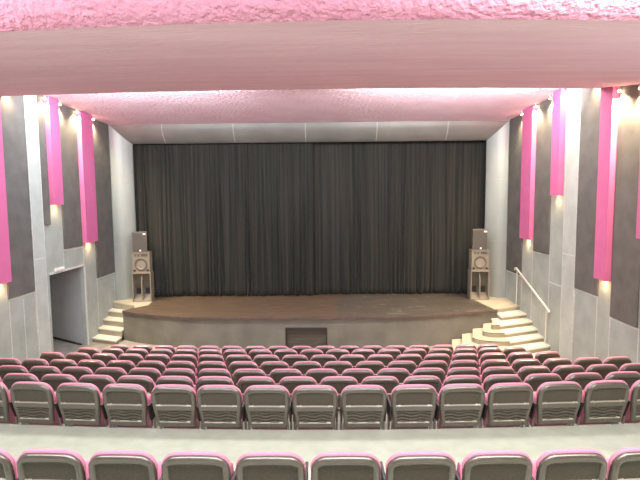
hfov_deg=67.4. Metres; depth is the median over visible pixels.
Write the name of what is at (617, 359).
cushion
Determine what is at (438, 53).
ceiling
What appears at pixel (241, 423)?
seat cushion
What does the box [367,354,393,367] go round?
seat
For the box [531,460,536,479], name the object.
seat cushion
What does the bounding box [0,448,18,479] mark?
seat
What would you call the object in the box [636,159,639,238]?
banner
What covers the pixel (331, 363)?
cushion
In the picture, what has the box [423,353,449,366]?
seat
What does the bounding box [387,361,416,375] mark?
seat
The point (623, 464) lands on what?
seat
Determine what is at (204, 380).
cushion
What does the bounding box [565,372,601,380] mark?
cushion
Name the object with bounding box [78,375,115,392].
seat
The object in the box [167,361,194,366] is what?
cushion
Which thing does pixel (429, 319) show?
stage
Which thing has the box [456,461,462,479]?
seat cushion
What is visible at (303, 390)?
cushion
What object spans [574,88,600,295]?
acoustic panel
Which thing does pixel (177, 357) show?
seat
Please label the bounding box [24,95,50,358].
trim
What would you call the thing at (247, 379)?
cushion
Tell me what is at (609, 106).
banner
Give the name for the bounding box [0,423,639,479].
floor
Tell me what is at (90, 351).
seat
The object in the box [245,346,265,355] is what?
seat
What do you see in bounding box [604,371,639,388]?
seat
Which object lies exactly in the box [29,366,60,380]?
seat
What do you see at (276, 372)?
cushion
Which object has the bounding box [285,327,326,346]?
door
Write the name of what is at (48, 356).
seat
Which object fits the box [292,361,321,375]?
seat
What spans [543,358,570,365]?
cushion
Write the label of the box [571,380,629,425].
seat
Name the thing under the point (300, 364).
cushion
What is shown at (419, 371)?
cushion
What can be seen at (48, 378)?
cushion
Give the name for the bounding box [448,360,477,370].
seat
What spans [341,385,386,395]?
cushion
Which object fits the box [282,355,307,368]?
seat
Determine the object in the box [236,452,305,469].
cushion
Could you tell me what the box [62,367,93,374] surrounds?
cushion
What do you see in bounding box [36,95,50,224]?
acoustic panel
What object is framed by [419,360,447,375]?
seat
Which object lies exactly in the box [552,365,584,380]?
seat
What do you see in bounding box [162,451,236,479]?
seat
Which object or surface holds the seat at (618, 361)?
on the floor
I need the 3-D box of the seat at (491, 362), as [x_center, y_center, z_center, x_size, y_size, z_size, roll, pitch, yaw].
[3.059,2.451,8.548,0.515,0.781,0.420,-1,5,-2]
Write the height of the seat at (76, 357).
0.781 m
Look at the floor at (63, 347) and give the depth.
13.88 m
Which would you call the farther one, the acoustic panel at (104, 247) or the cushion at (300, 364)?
the acoustic panel at (104, 247)
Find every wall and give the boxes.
[0,102,115,362]
[49,267,82,344]
[505,88,639,362]
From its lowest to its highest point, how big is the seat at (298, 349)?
0.781 m
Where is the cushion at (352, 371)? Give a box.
[341,368,373,375]
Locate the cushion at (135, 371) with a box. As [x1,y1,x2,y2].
[130,368,160,375]
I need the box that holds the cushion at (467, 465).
[462,450,531,470]
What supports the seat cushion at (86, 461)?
on the seat at (32, 464)
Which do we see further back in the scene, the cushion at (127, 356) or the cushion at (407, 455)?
the cushion at (127, 356)
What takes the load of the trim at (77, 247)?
attached to the wall at (54, 247)
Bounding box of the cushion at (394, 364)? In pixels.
[387,361,416,367]
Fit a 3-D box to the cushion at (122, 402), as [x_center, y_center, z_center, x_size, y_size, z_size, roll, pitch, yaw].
[-2.199,1.853,5.462,0.510,0.490,0.139,0,5,4]
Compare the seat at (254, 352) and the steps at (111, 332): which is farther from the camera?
the steps at (111, 332)
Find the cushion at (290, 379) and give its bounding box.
[279,376,316,383]
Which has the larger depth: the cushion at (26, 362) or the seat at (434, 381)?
the cushion at (26, 362)
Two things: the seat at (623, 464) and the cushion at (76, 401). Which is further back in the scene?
the cushion at (76, 401)
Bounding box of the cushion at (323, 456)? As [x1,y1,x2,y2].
[311,452,380,468]
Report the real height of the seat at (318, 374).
0.781 m
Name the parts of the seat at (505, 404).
leg, arm panel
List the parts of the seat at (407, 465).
armrest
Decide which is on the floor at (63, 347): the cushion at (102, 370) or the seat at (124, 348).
the seat at (124, 348)
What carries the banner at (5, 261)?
attached to the wall at (54, 247)
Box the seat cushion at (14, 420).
[0,391,19,423]
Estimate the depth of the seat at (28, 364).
8.59 m
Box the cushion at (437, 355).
[424,353,448,358]
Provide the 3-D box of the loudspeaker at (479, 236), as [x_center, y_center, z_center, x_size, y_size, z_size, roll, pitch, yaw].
[5.107,-0.021,15.452,0.460,0.650,0.378,0,5,3]
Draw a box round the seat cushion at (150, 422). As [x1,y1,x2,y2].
[117,394,153,427]
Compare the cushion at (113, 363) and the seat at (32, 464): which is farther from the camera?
the cushion at (113, 363)
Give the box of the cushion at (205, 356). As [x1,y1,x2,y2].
[198,354,223,359]
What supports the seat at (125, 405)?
on the floor at (339, 411)
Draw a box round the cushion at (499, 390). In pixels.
[487,383,532,398]
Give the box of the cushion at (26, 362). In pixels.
[23,359,48,365]
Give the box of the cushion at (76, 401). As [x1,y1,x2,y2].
[58,383,101,420]
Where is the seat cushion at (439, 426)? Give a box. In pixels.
[437,394,473,428]
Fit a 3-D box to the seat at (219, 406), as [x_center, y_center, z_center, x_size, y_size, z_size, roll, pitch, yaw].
[-1.117,1.984,5.528,0.515,0.781,0.420,0,5,2]
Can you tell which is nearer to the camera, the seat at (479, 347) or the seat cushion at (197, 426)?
the seat cushion at (197, 426)
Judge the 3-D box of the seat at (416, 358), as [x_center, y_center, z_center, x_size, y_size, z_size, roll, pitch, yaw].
[1.726,2.574,9.468,0.515,0.781,0.420,-1,5,0]
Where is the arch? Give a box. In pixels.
[108,120,509,299]
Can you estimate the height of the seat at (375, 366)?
0.781 m
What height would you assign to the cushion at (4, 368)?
0.490 m
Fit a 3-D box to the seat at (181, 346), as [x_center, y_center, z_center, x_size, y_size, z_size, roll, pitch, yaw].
[-3.134,2.858,11.500,0.515,0.781,0.420,0,5,3]
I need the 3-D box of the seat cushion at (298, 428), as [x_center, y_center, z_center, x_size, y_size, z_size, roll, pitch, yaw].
[-0.051,1.993,5.566,0.440,0.395,0.105,0,5,1]
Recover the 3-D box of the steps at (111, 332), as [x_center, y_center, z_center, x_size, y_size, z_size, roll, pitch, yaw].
[-6.083,2.513,15.084,1.370,0.904,2.363,0,5,1]
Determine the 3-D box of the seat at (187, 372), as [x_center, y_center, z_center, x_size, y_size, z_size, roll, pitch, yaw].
[-2.180,2.359,7.630,0.515,0.781,0.420,0,5,3]
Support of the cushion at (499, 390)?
on the seat at (505, 404)
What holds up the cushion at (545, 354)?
on the seat at (541, 356)
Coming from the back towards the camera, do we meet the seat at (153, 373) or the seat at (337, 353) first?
the seat at (337, 353)
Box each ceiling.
[0,0,639,95]
[45,88,566,124]
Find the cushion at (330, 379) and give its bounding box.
[320,376,357,383]
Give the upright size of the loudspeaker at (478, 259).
0.670 m
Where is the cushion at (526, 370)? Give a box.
[517,366,548,374]
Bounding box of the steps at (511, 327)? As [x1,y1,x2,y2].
[452,297,549,356]
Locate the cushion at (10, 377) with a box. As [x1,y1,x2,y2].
[4,373,39,381]
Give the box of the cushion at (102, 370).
[96,367,126,374]
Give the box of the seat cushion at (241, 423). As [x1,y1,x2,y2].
[207,396,242,428]
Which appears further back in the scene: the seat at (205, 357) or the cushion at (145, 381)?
the seat at (205, 357)
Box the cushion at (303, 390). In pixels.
[292,385,337,395]
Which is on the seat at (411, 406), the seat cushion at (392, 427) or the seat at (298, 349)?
the seat cushion at (392, 427)
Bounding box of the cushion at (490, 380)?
[483,374,519,386]
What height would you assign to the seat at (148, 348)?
0.781 m
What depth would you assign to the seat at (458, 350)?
10.21 m
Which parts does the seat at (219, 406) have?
leg, arm panel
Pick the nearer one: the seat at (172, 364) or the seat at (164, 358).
the seat at (172, 364)
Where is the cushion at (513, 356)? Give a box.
[507,352,531,360]
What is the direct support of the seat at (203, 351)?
on the floor
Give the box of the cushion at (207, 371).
[198,368,230,376]
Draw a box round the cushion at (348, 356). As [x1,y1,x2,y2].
[339,354,364,359]
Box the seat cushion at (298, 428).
[298,428,333,429]
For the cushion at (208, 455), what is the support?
on the seat at (177, 465)
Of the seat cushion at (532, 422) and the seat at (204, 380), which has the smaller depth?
the seat cushion at (532, 422)
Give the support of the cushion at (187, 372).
on the seat at (187, 372)
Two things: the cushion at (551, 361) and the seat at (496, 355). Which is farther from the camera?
the seat at (496, 355)
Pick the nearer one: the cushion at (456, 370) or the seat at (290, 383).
the seat at (290, 383)
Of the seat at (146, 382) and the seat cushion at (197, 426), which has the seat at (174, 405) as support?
the seat cushion at (197, 426)
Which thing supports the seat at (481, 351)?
on the floor
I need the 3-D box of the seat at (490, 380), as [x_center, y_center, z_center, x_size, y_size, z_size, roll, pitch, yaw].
[2.420,2.150,6.540,0.515,0.781,0.420,-1,5,-2]
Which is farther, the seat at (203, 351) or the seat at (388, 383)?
the seat at (203, 351)
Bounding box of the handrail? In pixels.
[514,267,549,344]
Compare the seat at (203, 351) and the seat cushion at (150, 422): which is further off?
the seat at (203, 351)
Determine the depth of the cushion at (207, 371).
7.39 m
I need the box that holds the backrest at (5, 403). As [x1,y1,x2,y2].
[0,382,10,418]
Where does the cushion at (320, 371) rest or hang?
on the seat at (318, 374)
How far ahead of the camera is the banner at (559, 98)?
11.81 m
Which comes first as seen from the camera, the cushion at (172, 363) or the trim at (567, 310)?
the cushion at (172, 363)
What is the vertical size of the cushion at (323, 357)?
0.490 m
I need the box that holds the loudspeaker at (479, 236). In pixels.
[472,229,487,249]
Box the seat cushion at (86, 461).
[85,460,89,478]
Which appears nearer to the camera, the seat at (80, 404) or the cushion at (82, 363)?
the seat at (80, 404)
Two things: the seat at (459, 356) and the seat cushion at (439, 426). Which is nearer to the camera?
the seat cushion at (439, 426)
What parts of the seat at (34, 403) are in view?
arm panel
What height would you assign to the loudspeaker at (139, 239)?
0.650 m
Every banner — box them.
[0,105,11,283]
[44,96,63,204]
[76,111,97,242]
[519,106,536,239]
[550,89,566,195]
[593,86,618,280]
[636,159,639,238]
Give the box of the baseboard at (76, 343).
[53,337,81,344]
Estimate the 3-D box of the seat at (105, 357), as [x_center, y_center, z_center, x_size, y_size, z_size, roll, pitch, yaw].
[-4.260,2.609,9.678,0.515,0.781,0.420,0,5,5]
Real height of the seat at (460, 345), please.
0.781 m
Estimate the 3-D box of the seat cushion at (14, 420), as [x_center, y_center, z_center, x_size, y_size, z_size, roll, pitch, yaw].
[-3.829,2.007,5.791,0.440,0.395,0.105,0,5,6]
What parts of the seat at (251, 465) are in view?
armrest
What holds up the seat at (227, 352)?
on the floor
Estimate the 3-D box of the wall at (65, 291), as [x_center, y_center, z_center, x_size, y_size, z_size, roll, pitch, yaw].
[-8.223,1.789,13.830,2.700,3.200,3.440,0,5,1]
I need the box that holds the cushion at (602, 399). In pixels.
[583,380,627,418]
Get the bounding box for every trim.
[8,247,114,357]
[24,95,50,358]
[49,264,88,344]
[112,121,507,244]
[506,251,638,362]
[559,88,581,363]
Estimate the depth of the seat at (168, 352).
10.34 m
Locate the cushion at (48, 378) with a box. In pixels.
[42,374,77,382]
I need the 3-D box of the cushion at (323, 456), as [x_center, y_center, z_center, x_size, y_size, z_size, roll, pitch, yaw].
[0.187,1.765,3.527,0.510,0.490,0.139,0,5,1]
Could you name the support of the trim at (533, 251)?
attached to the wall at (623, 339)
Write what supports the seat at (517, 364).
on the floor
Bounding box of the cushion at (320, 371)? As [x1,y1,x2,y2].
[305,368,337,375]
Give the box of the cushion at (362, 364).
[355,361,384,367]
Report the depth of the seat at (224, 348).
11.23 m
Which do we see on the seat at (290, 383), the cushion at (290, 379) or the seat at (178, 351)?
the cushion at (290, 379)
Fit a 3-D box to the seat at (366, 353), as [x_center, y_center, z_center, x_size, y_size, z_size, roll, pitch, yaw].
[0.926,2.694,10.409,0.515,0.781,0.420,0,5,0]
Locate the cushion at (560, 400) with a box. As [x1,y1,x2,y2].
[536,381,580,420]
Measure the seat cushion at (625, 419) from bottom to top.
0.395 m
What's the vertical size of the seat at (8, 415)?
0.781 m
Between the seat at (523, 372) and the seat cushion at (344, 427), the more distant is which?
the seat at (523, 372)
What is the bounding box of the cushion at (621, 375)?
[604,371,639,379]
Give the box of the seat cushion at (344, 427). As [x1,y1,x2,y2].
[344,427,379,429]
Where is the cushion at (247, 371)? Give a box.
[233,368,265,375]
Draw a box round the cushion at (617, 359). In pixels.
[602,356,630,363]
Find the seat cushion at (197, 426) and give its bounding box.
[164,398,199,428]
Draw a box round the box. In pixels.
[53,266,64,271]
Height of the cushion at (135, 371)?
0.490 m
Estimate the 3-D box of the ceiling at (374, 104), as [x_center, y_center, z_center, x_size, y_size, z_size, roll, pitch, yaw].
[-0.423,-3.814,13.278,12.840,0.480,8.100,0,5,1]
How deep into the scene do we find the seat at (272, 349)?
11.18 m
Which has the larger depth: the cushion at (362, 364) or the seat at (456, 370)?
the cushion at (362, 364)
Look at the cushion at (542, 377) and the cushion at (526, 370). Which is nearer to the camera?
the cushion at (542, 377)
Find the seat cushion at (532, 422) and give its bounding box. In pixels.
[529,392,566,425]
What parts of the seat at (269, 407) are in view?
leg, arm panel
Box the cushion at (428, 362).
[419,360,447,365]
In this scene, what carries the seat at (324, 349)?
on the floor at (63, 347)
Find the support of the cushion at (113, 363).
on the seat at (127, 365)
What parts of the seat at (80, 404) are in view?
arm panel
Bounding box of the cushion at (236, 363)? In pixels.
[230,361,257,366]
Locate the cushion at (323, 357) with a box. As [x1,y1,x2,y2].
[310,354,336,360]
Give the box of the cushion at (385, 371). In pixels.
[377,368,409,374]
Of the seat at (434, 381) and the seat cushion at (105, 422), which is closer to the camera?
the seat cushion at (105, 422)
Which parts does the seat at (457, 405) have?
leg, arm panel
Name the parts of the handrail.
post, rail, post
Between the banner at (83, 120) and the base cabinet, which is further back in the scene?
the base cabinet
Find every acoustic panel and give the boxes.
[0,96,34,298]
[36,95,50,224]
[59,104,82,248]
[92,120,114,277]
[506,115,522,274]
[533,97,552,254]
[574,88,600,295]
[610,84,639,327]
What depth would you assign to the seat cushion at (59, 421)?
5.70 m
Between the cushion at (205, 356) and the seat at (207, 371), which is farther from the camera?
the cushion at (205, 356)
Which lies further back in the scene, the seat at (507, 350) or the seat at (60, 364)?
the seat at (507, 350)
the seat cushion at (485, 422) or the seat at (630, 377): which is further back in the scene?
the seat at (630, 377)
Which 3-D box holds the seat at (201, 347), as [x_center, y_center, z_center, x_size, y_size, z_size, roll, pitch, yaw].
[-2.591,2.856,11.471,0.515,0.781,0.420,0,5,3]
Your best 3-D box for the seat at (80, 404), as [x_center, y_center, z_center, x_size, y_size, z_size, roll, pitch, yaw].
[-2.733,1.990,5.623,0.515,0.781,0.420,0,5,4]
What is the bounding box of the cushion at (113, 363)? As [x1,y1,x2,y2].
[108,360,135,367]
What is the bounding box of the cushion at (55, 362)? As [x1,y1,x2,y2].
[52,359,76,366]
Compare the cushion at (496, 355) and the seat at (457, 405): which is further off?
the cushion at (496, 355)
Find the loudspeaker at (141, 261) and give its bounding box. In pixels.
[132,251,152,272]
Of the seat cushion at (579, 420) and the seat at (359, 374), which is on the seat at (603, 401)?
the seat cushion at (579, 420)
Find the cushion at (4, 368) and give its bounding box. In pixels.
[0,365,28,372]
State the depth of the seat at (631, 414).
5.44 m
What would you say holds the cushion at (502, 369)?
on the seat at (487, 371)
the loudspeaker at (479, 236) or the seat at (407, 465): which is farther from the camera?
the loudspeaker at (479, 236)
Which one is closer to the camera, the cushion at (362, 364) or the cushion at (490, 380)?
the cushion at (490, 380)
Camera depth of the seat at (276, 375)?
7.36 m
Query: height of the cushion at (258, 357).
0.490 m
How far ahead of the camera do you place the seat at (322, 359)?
9.26 m
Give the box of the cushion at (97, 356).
[93,353,116,359]
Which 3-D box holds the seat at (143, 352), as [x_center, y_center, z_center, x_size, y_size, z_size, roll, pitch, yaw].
[-3.964,2.721,10.595,0.515,0.781,0.420,0,5,4]
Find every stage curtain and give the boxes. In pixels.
[133,142,313,296]
[312,141,485,294]
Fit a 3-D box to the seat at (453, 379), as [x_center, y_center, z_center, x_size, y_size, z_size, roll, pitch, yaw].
[1.886,2.156,6.529,0.515,0.781,0.420,-1,5,-1]
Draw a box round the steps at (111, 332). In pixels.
[92,299,151,344]
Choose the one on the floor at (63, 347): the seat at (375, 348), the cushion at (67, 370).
the seat at (375, 348)
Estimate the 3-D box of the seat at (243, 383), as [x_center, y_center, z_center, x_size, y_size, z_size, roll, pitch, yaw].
[-0.839,2.178,6.547,0.515,0.781,0.420,0,5,2]
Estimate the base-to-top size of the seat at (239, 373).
0.781 m
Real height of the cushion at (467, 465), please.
0.490 m
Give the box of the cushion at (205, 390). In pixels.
[197,385,241,395]
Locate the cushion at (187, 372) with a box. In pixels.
[164,368,195,376]
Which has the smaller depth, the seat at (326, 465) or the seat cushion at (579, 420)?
the seat at (326, 465)
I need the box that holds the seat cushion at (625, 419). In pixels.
[621,391,639,422]
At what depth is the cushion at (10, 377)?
6.52 m
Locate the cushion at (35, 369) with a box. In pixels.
[30,366,60,373]
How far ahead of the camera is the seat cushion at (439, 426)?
5.54 m
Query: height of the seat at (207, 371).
0.781 m
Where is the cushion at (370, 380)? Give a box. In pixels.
[361,376,399,384]
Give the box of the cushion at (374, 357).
[367,354,393,360]
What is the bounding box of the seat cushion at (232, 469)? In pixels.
[230,462,233,478]
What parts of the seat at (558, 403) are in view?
leg, arm panel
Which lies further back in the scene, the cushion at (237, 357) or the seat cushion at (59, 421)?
the cushion at (237, 357)
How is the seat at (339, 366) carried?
on the floor
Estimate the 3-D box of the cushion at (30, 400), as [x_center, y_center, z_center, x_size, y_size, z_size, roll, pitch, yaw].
[-3.296,1.855,5.546,0.510,0.490,0.139,0,5,5]
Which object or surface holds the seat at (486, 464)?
on the floor at (15, 439)
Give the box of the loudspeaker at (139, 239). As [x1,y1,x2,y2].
[132,231,146,251]
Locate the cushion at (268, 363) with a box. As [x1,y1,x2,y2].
[260,361,288,366]
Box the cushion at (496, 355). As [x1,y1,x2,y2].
[480,352,505,360]
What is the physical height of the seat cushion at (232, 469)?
0.395 m
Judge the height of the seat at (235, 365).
0.781 m
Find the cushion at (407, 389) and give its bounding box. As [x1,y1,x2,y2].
[391,384,436,395]
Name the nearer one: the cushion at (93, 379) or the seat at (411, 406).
the seat at (411, 406)
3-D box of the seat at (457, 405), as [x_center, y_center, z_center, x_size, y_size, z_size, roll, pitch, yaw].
[1.575,1.962,5.500,0.515,0.781,0.420,-1,5,-1]
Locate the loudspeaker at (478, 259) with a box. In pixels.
[469,249,488,270]
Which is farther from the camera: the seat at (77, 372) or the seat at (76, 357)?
the seat at (76, 357)
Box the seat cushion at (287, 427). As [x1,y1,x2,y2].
[252,415,288,429]
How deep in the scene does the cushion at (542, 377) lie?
6.34 m
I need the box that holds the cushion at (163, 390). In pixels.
[152,384,196,397]
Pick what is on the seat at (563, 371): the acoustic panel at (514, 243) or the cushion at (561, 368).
the cushion at (561, 368)
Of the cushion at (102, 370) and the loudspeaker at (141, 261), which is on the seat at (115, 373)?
the cushion at (102, 370)
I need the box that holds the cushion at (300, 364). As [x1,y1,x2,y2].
[292,361,321,368]
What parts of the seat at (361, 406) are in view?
leg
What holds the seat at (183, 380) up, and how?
on the floor
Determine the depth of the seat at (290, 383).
6.32 m
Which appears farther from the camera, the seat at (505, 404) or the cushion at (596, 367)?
the cushion at (596, 367)
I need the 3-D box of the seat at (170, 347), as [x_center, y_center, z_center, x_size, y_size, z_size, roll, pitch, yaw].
[-3.667,2.860,11.532,0.515,0.781,0.420,0,5,4]
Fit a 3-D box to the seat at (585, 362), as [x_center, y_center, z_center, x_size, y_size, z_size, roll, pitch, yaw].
[4.701,2.431,8.611,0.515,0.781,0.420,-1,5,-3]
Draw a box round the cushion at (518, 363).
[511,359,539,367]
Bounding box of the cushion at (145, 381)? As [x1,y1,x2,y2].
[117,375,154,386]
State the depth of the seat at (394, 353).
10.20 m
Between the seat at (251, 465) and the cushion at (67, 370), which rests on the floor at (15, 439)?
the seat at (251, 465)
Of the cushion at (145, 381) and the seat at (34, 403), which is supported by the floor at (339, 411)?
the seat at (34, 403)
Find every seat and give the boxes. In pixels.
[0,358,20,365]
[0,365,28,379]
[0,382,23,424]
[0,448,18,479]
[2,373,39,390]
[10,382,68,425]
[16,449,89,479]
[21,359,48,371]
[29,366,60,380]
[40,352,64,363]
[40,374,77,391]
[49,359,76,372]
[56,383,112,427]
[61,367,93,381]
[66,353,91,364]
[77,347,99,357]
[77,360,105,374]
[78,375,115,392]
[88,450,162,479]
[91,353,116,366]
[95,367,126,383]
[101,348,123,359]
[102,384,157,428]
[107,360,136,374]
[110,345,129,353]
[117,375,155,393]
[118,353,144,366]
[125,348,148,358]
[129,368,160,383]
[133,345,152,353]
[137,360,166,375]
[144,354,169,367]
[150,349,172,360]
[151,384,202,428]
[154,345,174,354]
[156,376,196,393]
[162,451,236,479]
[163,368,197,384]
[167,361,197,376]
[171,354,197,369]
[174,349,198,360]
[176,345,198,352]
[196,376,234,391]
[197,385,246,429]
[198,349,222,356]
[198,354,225,364]
[198,361,227,372]
[198,368,232,380]
[199,346,219,350]
[222,346,242,357]
[223,349,246,363]
[226,354,251,370]
[229,361,257,379]
[233,368,265,386]
[236,452,307,479]
[237,376,274,401]
[244,385,292,429]
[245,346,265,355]
[249,349,271,361]
[254,355,279,368]
[260,361,288,376]
[268,346,288,354]
[269,369,301,384]
[274,349,297,360]
[279,376,316,396]
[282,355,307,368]
[292,346,311,354]
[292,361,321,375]
[292,385,337,429]
[300,349,323,360]
[305,368,337,384]
[310,354,336,367]
[311,452,380,479]
[315,346,335,353]
[320,376,357,411]
[324,361,352,375]
[326,349,349,360]
[339,346,358,353]
[339,354,364,367]
[340,385,386,429]
[341,368,373,384]
[351,349,374,360]
[355,361,384,375]
[361,376,399,401]
[362,345,382,353]
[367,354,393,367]
[377,349,400,360]
[377,368,409,384]
[380,451,455,479]
[385,345,405,353]
[386,384,436,429]
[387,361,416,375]
[396,354,421,367]
[403,348,426,360]
[403,375,440,394]
[408,345,429,353]
[412,368,444,384]
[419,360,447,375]
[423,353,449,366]
[428,348,451,360]
[432,345,453,353]
[433,384,484,428]
[441,375,481,387]
[445,367,479,378]
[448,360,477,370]
[450,353,477,362]
[452,348,476,356]
[453,344,476,351]
[455,450,532,479]
[477,344,498,353]
[477,347,501,358]
[478,352,505,366]
[478,359,509,374]
[479,383,533,427]
[480,366,514,382]
[482,374,521,392]
[502,347,525,358]
[506,352,533,365]
[510,359,540,373]
[515,366,550,382]
[524,373,561,391]
[525,381,581,426]
[531,449,606,479]
[534,351,559,365]
[542,358,571,372]
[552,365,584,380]
[565,372,602,390]
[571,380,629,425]
[573,357,601,370]
[585,364,618,379]
[602,356,631,369]
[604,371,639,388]
[605,447,639,479]
[616,380,639,423]
[618,363,639,372]
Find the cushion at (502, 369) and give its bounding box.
[482,366,514,374]
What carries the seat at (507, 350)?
on the floor
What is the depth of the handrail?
13.39 m
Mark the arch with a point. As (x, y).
(122, 138)
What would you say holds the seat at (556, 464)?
on the floor at (15, 439)
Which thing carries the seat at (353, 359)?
on the floor
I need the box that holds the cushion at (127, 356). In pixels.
[118,353,143,360]
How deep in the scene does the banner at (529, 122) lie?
13.55 m
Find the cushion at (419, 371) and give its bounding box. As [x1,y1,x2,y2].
[412,368,444,375]
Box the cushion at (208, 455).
[162,451,230,468]
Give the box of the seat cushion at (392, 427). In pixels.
[391,416,427,428]
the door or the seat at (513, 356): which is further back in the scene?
the door
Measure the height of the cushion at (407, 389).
0.490 m
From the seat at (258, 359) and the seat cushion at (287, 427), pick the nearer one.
the seat cushion at (287, 427)
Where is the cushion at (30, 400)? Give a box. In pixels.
[11,382,55,419]
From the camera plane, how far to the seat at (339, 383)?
6.31 m
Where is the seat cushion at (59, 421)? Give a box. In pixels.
[29,392,63,425]
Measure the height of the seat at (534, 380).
0.781 m
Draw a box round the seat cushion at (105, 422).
[73,393,108,426]
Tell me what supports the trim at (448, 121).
attached to the arch
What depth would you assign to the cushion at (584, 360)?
8.40 m
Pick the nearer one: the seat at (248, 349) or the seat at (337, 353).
the seat at (337, 353)
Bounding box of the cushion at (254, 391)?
[244,385,289,398]
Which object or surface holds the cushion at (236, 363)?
on the seat at (235, 365)
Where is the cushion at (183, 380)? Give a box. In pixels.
[156,376,193,387]
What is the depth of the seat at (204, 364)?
8.37 m
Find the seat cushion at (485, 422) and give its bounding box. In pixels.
[483,393,519,427]
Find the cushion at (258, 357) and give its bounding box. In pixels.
[254,355,279,360]
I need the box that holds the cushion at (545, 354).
[534,351,559,358]
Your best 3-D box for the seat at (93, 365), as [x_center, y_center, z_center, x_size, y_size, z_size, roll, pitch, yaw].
[-4.055,2.499,8.715,0.515,0.781,0.420,0,5,4]
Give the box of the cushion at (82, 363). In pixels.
[78,360,105,366]
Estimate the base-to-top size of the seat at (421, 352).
0.781 m
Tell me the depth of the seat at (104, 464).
3.49 m
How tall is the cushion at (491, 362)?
0.490 m
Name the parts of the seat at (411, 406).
arm panel, leg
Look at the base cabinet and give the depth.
15.73 m
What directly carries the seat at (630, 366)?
on the floor
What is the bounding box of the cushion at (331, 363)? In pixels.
[324,361,352,366]
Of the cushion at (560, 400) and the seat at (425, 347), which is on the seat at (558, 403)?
the cushion at (560, 400)
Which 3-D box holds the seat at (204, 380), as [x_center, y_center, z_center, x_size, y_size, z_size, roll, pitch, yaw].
[-1.392,2.182,6.567,0.515,0.781,0.420,0,5,2]
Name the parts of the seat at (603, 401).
arm panel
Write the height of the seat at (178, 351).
0.781 m
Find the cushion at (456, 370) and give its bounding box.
[447,367,479,374]
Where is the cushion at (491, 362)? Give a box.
[481,359,509,365]
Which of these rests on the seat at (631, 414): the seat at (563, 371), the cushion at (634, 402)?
the cushion at (634, 402)
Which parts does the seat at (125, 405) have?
arm panel, leg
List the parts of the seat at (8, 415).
arm panel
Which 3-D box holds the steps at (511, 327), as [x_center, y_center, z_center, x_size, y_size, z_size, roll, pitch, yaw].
[4.771,2.515,13.938,2.570,0.904,4.323,0,5,1]
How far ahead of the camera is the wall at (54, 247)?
12.34 m
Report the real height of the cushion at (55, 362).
0.490 m
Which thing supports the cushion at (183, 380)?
on the seat at (183, 380)
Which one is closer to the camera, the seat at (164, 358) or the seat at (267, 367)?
the seat at (267, 367)
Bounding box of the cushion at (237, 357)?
[226,354,251,360]
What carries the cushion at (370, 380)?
on the seat at (388, 383)
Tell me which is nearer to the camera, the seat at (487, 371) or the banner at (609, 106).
the seat at (487, 371)
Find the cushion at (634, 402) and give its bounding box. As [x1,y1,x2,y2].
[628,380,639,417]
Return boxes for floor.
[0,411,634,429]
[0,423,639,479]
[53,339,451,358]
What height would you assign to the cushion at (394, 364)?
0.490 m
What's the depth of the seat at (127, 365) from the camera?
8.47 m
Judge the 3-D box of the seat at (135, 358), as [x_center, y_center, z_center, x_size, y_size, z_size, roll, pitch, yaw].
[-3.717,2.607,9.637,0.515,0.781,0.420,0,5,4]
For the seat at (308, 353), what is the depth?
10.21 m
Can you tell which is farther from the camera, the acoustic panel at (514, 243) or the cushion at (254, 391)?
the acoustic panel at (514, 243)
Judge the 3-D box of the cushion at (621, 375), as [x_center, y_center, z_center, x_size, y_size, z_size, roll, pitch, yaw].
[4.065,1.994,6.484,0.510,0.490,0.139,-1,5,-3]
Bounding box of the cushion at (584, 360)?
[573,357,600,364]
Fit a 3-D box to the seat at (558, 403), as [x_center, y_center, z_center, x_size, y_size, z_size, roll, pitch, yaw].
[2.671,1.950,5.535,0.515,0.781,0.420,-1,5,-3]
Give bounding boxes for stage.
[122,293,497,348]
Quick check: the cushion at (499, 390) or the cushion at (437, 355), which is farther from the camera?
the cushion at (437, 355)
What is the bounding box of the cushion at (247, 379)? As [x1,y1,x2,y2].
[237,376,274,383]
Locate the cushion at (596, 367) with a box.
[585,364,614,371]
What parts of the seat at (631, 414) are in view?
arm panel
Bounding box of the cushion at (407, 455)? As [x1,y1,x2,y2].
[385,451,455,467]
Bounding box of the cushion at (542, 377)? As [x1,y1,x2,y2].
[524,373,560,382]
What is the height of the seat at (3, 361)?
0.781 m
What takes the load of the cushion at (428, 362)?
on the seat at (441, 364)
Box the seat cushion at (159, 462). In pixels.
[157,461,162,479]
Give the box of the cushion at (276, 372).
[269,369,301,376]
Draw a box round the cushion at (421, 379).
[403,375,440,384]
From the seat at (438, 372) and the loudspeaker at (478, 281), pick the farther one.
the loudspeaker at (478, 281)
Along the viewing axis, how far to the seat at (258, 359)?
9.29 m
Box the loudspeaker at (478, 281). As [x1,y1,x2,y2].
[467,269,489,299]
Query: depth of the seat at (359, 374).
7.34 m
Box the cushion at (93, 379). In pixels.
[79,375,115,383]
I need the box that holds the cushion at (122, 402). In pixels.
[103,384,147,421]
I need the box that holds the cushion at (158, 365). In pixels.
[137,360,165,369]
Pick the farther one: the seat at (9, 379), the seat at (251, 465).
the seat at (9, 379)
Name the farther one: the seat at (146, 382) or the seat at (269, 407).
the seat at (146, 382)
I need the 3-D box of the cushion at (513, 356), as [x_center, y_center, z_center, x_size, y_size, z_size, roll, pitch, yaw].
[3.904,2.415,9.397,0.510,0.490,0.139,-1,5,-2]
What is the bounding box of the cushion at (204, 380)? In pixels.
[196,376,233,384]
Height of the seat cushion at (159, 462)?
0.395 m
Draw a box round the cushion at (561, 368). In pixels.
[552,365,583,372]
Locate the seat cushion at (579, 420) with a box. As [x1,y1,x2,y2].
[575,391,611,424]
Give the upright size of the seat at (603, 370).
0.781 m
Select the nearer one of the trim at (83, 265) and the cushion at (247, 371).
the cushion at (247, 371)
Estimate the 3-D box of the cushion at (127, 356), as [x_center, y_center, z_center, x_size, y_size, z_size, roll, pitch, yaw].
[-3.727,2.472,9.514,0.510,0.490,0.139,0,5,4]

